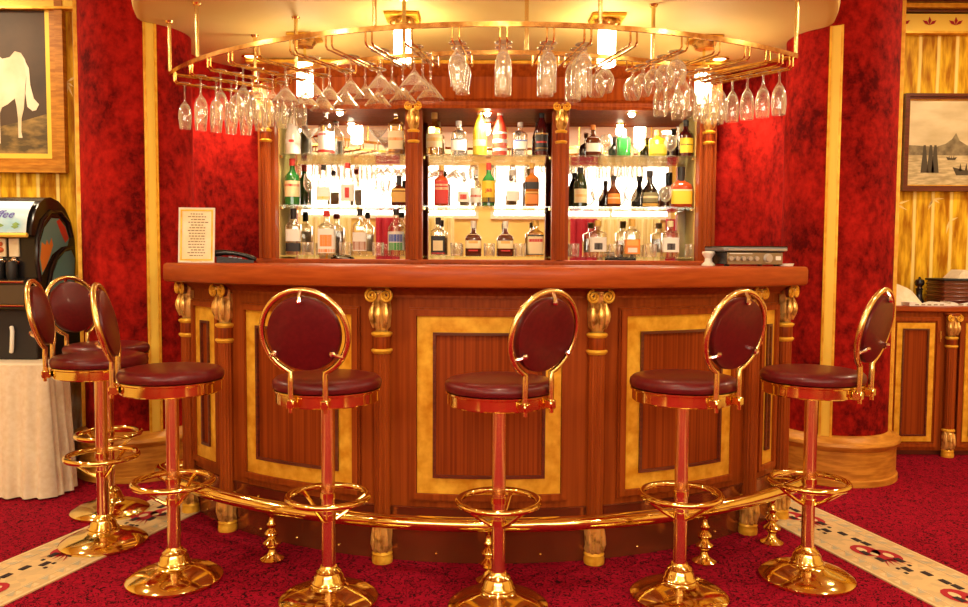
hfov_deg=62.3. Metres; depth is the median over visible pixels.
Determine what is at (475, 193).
liquor bottle
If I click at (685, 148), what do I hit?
liquor bottle
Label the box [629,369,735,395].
seat cushion
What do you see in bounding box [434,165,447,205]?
liquor bottle
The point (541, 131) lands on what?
liquor bottle
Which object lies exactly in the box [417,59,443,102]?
martini glass
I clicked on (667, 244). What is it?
liquor bottle
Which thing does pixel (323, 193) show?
liquor bottle
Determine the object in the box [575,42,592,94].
glass
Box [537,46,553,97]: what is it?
glass
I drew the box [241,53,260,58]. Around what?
recessed light
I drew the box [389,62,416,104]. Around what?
martini glass
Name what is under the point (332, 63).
martini glass
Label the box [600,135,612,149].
glass
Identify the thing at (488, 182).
liquor bottle
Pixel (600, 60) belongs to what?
glass
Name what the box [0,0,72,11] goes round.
trim
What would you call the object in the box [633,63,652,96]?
glass
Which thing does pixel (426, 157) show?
glass shelf
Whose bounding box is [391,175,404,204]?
liquor bottle
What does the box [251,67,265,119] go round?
wine glass
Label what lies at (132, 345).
seat cushion
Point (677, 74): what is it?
glass
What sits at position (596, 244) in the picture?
liquor bottle
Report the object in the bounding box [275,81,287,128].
wine glass
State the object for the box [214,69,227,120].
wine glass
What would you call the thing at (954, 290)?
stack
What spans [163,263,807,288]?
countertop
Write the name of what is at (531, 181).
liquor bottle
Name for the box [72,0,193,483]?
column
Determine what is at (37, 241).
machine
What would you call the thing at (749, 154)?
wall
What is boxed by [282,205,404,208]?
glass shelf
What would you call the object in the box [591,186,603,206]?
glass
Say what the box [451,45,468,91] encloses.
beer glass
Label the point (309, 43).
pendant lamp
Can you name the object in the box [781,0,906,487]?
column
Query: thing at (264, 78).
wine glass
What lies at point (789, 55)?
glass rack
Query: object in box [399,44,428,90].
martini glass
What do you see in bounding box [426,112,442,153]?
liquor bottle
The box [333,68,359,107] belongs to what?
martini glass
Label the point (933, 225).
wall
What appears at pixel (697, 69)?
glass
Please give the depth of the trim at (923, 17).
5.17 m
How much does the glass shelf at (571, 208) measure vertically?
0.010 m
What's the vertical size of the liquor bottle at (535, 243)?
0.236 m
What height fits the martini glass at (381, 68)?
0.174 m
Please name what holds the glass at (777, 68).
hanging from the glass rack
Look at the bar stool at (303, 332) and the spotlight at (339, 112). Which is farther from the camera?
the spotlight at (339, 112)
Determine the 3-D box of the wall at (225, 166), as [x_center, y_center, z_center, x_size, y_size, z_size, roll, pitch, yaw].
[-1.782,-0.398,4.886,0.199,2.620,1.079,2,4,31]
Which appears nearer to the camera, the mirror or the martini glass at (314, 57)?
the martini glass at (314, 57)
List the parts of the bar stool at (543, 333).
frame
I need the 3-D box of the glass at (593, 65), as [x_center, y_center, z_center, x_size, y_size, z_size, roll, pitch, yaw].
[0.522,-1.032,3.717,0.089,0.140,0.089,0,3,0]
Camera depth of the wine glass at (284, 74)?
3.94 m
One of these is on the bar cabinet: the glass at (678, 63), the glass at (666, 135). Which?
the glass at (666, 135)
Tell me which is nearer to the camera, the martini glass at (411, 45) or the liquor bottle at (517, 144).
the martini glass at (411, 45)
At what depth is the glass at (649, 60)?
3.60 m
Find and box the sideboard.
[892,305,967,457]
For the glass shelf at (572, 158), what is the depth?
5.20 m
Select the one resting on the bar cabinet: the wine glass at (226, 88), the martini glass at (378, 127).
the martini glass at (378, 127)
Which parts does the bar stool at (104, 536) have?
frame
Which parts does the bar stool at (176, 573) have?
frame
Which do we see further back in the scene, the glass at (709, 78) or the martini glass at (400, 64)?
the glass at (709, 78)
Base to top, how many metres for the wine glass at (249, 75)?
0.234 m
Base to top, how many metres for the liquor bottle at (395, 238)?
0.302 m
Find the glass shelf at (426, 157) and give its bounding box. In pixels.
[423,154,550,160]
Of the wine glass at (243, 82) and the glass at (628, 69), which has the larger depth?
the wine glass at (243, 82)
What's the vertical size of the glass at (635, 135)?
0.132 m
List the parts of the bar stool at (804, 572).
frame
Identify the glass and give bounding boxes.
[178,82,191,129]
[194,74,207,124]
[194,84,206,130]
[210,77,222,125]
[210,86,221,131]
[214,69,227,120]
[225,79,237,127]
[225,88,236,133]
[230,72,243,121]
[236,64,250,115]
[239,90,251,135]
[240,82,252,129]
[245,75,258,124]
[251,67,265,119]
[254,84,266,130]
[261,78,274,125]
[266,71,279,121]
[272,62,299,104]
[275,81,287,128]
[281,74,294,124]
[292,68,318,107]
[294,77,306,125]
[297,56,325,98]
[300,128,317,153]
[303,173,313,204]
[310,73,335,112]
[316,62,342,104]
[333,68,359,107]
[336,54,364,98]
[352,61,378,103]
[365,48,394,93]
[365,67,390,106]
[367,174,376,204]
[369,127,386,153]
[378,55,405,99]
[380,177,389,204]
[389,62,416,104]
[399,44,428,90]
[408,52,436,96]
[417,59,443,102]
[448,40,466,87]
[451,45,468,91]
[454,50,471,94]
[495,40,511,92]
[495,45,511,95]
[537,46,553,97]
[539,41,556,92]
[565,52,580,102]
[570,47,586,98]
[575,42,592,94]
[587,64,605,96]
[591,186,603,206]
[595,59,613,93]
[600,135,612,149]
[623,68,641,100]
[624,186,636,206]
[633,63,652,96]
[633,135,645,155]
[643,59,663,93]
[653,69,667,116]
[654,54,674,88]
[659,186,671,206]
[663,66,678,113]
[664,135,676,155]
[666,49,686,85]
[671,74,684,119]
[674,62,689,111]
[682,71,696,117]
[693,76,705,121]
[694,68,709,115]
[700,78,714,123]
[706,72,719,118]
[710,80,724,124]
[713,76,727,121]
[725,77,738,122]
[740,74,754,120]
[755,71,769,117]
[771,68,786,115]
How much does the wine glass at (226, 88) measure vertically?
0.234 m
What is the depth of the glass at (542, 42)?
3.31 m
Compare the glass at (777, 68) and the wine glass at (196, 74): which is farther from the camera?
the wine glass at (196, 74)
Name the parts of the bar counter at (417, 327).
panel, moulding, moulding, panel, kick plate, worktop moulding, panel, moulding, panel, moulding, moulding, panel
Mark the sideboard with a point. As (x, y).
(930, 408)
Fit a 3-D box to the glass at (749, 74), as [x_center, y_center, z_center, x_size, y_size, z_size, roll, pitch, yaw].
[1.283,-1.003,3.898,0.073,0.211,0.073,0,3,0]
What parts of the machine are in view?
spout, spout, drip panel, sign sill, push lever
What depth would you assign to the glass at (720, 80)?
4.02 m
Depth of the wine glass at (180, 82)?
4.13 m
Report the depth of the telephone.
3.85 m
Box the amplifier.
[712,252,782,265]
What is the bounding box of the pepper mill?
[914,277,924,302]
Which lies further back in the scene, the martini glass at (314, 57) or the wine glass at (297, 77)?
the wine glass at (297, 77)
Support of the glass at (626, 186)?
on the bar cabinet
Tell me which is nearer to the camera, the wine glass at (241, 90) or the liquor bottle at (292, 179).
the wine glass at (241, 90)
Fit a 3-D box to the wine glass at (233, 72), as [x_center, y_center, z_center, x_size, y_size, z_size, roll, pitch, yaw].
[-1.208,-1.006,3.908,0.066,0.234,0.066,2,3,22]
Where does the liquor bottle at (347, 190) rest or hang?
on the bar cabinet
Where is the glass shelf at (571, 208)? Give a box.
[569,206,692,210]
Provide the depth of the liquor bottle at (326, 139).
5.14 m
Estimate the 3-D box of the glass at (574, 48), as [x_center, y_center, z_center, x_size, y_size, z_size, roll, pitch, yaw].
[0.404,-0.985,3.421,0.072,0.201,0.072,0,3,0]
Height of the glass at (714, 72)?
0.211 m
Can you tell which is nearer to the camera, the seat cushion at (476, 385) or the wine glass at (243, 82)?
the seat cushion at (476, 385)
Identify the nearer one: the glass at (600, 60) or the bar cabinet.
the glass at (600, 60)
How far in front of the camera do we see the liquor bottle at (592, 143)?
5.15 m
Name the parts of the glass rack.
suspension rod, suspension rod, hanger rail, hanger rail, hanger rail, suspension rod, hanger rail, hanger rail, suspension rod, hanger rail, hanger rail, suspension rod, hanger rail, suspension rod, hanger rail, hanger rail, hanger rail, suspension rod, hanger rail, hanger rail, suspension rod, hanger rail, suspension rod, hanger rail, hanger rail, hanger rail, hanger rail, hanger rail, hanger rail, suspension rod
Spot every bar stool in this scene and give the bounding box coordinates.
[24,279,148,557]
[45,276,149,522]
[88,282,224,598]
[259,287,381,606]
[445,288,578,606]
[629,289,766,606]
[758,287,894,596]
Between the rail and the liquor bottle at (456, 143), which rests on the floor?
the rail
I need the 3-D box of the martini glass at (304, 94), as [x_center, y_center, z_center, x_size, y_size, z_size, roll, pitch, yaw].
[-0.854,-1.030,3.833,0.127,0.174,0.127,0,3,0]
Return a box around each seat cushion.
[49,350,148,370]
[62,340,149,353]
[116,362,224,386]
[272,369,381,395]
[445,371,547,398]
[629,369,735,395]
[759,364,867,387]
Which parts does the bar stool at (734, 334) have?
frame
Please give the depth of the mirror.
5.37 m
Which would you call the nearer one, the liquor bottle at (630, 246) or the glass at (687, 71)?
the glass at (687, 71)
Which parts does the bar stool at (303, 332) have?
frame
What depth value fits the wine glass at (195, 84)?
4.17 m
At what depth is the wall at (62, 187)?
4.87 m
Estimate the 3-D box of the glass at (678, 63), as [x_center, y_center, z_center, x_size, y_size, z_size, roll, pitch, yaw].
[0.909,-0.992,3.667,0.073,0.211,0.073,0,3,0]
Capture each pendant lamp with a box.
[286,32,322,97]
[384,11,420,62]
[588,12,626,67]
[685,34,723,103]
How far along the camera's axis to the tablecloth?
3.93 m
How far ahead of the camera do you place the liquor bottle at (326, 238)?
5.18 m
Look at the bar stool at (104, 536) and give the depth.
3.25 m
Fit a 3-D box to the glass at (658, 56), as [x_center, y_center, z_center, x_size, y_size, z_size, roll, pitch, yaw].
[0.798,-1.020,3.531,0.089,0.140,0.089,0,3,0]
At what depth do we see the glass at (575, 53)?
3.50 m
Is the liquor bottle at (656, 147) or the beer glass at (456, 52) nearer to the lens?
the beer glass at (456, 52)
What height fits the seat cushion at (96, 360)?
0.049 m
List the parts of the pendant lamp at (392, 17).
lamp shade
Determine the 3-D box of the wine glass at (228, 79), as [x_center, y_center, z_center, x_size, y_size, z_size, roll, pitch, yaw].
[-1.286,-1.016,4.075,0.066,0.234,0.066,2,3,22]
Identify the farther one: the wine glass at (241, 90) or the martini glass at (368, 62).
the wine glass at (241, 90)
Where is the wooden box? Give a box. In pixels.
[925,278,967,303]
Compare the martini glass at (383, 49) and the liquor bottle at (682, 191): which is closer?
the martini glass at (383, 49)
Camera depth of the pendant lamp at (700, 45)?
4.40 m
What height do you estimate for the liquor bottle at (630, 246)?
0.250 m
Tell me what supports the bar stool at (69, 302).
on the floor
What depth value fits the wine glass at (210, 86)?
4.22 m
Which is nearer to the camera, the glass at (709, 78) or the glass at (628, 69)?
the glass at (628, 69)
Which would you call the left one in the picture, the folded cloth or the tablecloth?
the tablecloth
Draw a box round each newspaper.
[901,301,950,305]
[940,301,967,305]
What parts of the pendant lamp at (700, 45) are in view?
lamp shade, rod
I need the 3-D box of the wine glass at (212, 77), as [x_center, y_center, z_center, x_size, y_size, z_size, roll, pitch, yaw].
[-1.345,-1.013,4.020,0.066,0.234,0.066,2,3,22]
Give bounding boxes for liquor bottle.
[284,158,299,204]
[285,112,300,153]
[285,208,301,254]
[316,165,330,204]
[318,112,334,153]
[318,211,335,254]
[341,163,354,204]
[352,209,366,255]
[388,119,403,153]
[388,209,403,255]
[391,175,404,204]
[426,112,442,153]
[431,217,444,255]
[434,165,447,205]
[451,121,465,153]
[458,172,468,201]
[465,221,480,255]
[470,170,480,202]
[473,113,486,154]
[482,163,494,205]
[493,113,506,154]
[497,221,513,255]
[506,170,519,205]
[513,122,527,154]
[525,163,538,205]
[527,220,543,256]
[535,113,547,154]
[573,167,586,205]
[585,124,600,154]
[589,220,606,256]
[606,175,620,206]
[616,129,630,154]
[623,219,639,256]
[640,171,658,206]
[648,130,666,155]
[661,221,678,256]
[669,167,692,206]
[678,120,692,155]
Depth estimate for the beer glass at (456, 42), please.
3.32 m
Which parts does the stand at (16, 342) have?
handle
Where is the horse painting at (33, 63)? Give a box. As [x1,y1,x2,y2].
[0,0,68,172]
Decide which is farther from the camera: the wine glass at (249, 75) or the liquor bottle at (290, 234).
the liquor bottle at (290, 234)
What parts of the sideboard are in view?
moulding, door panel, door, door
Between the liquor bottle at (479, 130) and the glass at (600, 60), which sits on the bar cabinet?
the liquor bottle at (479, 130)
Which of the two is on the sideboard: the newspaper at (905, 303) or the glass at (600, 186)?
the newspaper at (905, 303)
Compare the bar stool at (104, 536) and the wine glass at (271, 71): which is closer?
the bar stool at (104, 536)
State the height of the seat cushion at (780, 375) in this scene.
0.049 m
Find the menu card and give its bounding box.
[178,207,214,262]
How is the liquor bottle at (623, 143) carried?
on the bar cabinet
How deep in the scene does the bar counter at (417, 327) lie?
3.17 m
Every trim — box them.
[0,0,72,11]
[906,0,967,35]
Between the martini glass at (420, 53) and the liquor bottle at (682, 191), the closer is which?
the martini glass at (420, 53)
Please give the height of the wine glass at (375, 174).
0.202 m
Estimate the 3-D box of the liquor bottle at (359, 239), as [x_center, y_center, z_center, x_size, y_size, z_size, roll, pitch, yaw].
[-0.809,-0.464,5.216,0.092,0.302,0.068,0,3,0]
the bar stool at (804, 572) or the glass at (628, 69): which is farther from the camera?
the glass at (628, 69)
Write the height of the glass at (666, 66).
0.211 m
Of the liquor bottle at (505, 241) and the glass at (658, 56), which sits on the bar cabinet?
the liquor bottle at (505, 241)
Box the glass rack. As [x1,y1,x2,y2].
[165,0,798,94]
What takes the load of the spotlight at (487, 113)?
attached to the bar cabinet
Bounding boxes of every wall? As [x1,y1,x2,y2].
[0,12,78,282]
[192,55,258,262]
[714,55,785,265]
[897,35,967,301]
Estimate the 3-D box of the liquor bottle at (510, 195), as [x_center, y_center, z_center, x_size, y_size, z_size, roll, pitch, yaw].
[0.187,-0.748,5.200,0.086,0.236,0.063,0,3,0]
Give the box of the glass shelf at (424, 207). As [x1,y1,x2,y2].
[423,206,550,209]
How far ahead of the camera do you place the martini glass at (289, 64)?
3.71 m
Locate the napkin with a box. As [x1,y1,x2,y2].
[896,284,921,304]
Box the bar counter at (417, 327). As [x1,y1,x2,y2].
[163,263,807,565]
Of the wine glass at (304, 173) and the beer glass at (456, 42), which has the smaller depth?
the beer glass at (456, 42)
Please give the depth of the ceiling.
4.13 m
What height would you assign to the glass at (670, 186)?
0.132 m
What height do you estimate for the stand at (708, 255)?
0.068 m
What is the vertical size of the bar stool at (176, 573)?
1.103 m
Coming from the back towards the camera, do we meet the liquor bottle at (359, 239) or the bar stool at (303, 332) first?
the liquor bottle at (359, 239)
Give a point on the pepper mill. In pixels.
(919, 282)
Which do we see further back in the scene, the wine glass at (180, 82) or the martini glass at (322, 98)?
the wine glass at (180, 82)
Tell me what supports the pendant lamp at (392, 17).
hanging from the ceiling
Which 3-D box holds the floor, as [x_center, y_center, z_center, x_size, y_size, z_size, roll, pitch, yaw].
[-0.006,1.159,1.568,10.000,0.107,8.600,0,3,0]
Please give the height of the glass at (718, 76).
0.211 m
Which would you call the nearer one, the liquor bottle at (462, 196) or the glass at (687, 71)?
the glass at (687, 71)
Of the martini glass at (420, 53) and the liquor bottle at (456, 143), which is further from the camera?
the liquor bottle at (456, 143)
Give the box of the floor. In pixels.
[0,454,967,606]
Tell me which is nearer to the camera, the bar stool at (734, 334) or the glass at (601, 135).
the bar stool at (734, 334)
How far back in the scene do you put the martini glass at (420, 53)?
3.50 m
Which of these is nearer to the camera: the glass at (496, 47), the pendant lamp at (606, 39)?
the glass at (496, 47)
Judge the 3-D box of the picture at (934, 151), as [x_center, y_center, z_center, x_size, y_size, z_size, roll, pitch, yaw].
[3.366,-1.050,5.233,1.250,0.630,0.043,0,3,0]
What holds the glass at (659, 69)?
hanging from the glass rack
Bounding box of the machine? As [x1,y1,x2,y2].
[0,197,75,308]
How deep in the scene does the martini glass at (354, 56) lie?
3.56 m
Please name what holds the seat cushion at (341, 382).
on the bar stool at (303, 332)
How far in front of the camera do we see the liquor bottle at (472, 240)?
5.19 m
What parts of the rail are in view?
post, post, post, post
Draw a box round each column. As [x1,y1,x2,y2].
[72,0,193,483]
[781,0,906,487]
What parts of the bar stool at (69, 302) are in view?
frame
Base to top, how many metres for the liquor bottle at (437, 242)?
0.250 m
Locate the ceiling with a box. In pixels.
[131,0,839,68]
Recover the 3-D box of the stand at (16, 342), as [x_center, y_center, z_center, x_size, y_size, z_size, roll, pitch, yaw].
[-2.736,0.144,4.361,0.860,0.262,0.530,0,3,0]
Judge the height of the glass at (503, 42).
0.201 m
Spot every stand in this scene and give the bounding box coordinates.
[0,309,79,359]
[702,251,714,265]
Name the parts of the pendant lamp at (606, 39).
lamp shade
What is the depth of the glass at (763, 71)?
3.82 m
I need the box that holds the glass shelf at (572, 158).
[569,155,694,161]
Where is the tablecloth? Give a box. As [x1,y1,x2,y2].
[0,354,81,498]
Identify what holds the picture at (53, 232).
attached to the machine
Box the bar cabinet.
[245,59,729,265]
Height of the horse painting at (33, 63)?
1.080 m
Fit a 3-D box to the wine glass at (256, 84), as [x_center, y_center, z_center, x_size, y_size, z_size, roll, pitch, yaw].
[-1.169,-1.021,4.184,0.066,0.234,0.066,2,3,22]
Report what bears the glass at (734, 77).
hanging from the glass rack
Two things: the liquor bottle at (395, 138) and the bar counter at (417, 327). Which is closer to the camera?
the bar counter at (417, 327)
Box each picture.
[39,218,68,273]
[900,93,967,191]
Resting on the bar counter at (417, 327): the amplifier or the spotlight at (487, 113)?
the amplifier
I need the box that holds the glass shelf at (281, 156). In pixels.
[279,154,404,159]
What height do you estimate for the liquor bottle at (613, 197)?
0.204 m
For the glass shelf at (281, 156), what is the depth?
5.20 m
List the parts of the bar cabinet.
panel, sill, gilt crown, frame, cornice, panel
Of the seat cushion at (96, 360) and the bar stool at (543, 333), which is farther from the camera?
the seat cushion at (96, 360)
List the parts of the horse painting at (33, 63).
frame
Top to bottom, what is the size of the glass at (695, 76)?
0.211 m
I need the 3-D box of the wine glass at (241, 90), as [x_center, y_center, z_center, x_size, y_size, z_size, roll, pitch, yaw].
[-1.290,-1.030,4.329,0.066,0.234,0.066,2,3,22]
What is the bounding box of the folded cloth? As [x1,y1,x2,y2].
[943,270,967,278]
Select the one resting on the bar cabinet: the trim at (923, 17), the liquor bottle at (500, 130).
the liquor bottle at (500, 130)
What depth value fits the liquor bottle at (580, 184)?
5.17 m
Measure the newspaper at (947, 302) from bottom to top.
0.027 m
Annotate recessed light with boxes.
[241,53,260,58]
[710,56,728,61]
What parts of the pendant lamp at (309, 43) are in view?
lamp shade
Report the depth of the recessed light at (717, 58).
4.85 m
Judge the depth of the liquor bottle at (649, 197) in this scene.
5.16 m
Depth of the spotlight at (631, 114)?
5.11 m
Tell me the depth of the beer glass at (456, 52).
3.48 m
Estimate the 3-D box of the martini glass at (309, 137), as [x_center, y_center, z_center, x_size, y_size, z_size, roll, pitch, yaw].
[-1.125,-1.043,5.149,0.120,0.164,0.120,0,3,0]
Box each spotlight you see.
[334,110,345,115]
[482,111,492,116]
[626,112,637,116]
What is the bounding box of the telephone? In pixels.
[215,249,256,262]
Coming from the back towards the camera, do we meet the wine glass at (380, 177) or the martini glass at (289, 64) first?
the wine glass at (380, 177)
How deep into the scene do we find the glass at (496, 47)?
3.38 m
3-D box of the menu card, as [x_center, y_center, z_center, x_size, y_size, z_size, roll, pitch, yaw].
[-1.367,-0.326,3.822,0.166,0.262,0.082,0,3,-6]
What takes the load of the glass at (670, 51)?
hanging from the glass rack
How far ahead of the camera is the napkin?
4.96 m
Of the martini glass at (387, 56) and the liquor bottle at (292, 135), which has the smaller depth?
the martini glass at (387, 56)
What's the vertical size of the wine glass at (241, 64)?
0.234 m
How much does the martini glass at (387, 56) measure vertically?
0.174 m
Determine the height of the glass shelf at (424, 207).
0.010 m
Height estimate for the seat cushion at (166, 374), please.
0.049 m
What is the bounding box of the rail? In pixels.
[153,459,802,582]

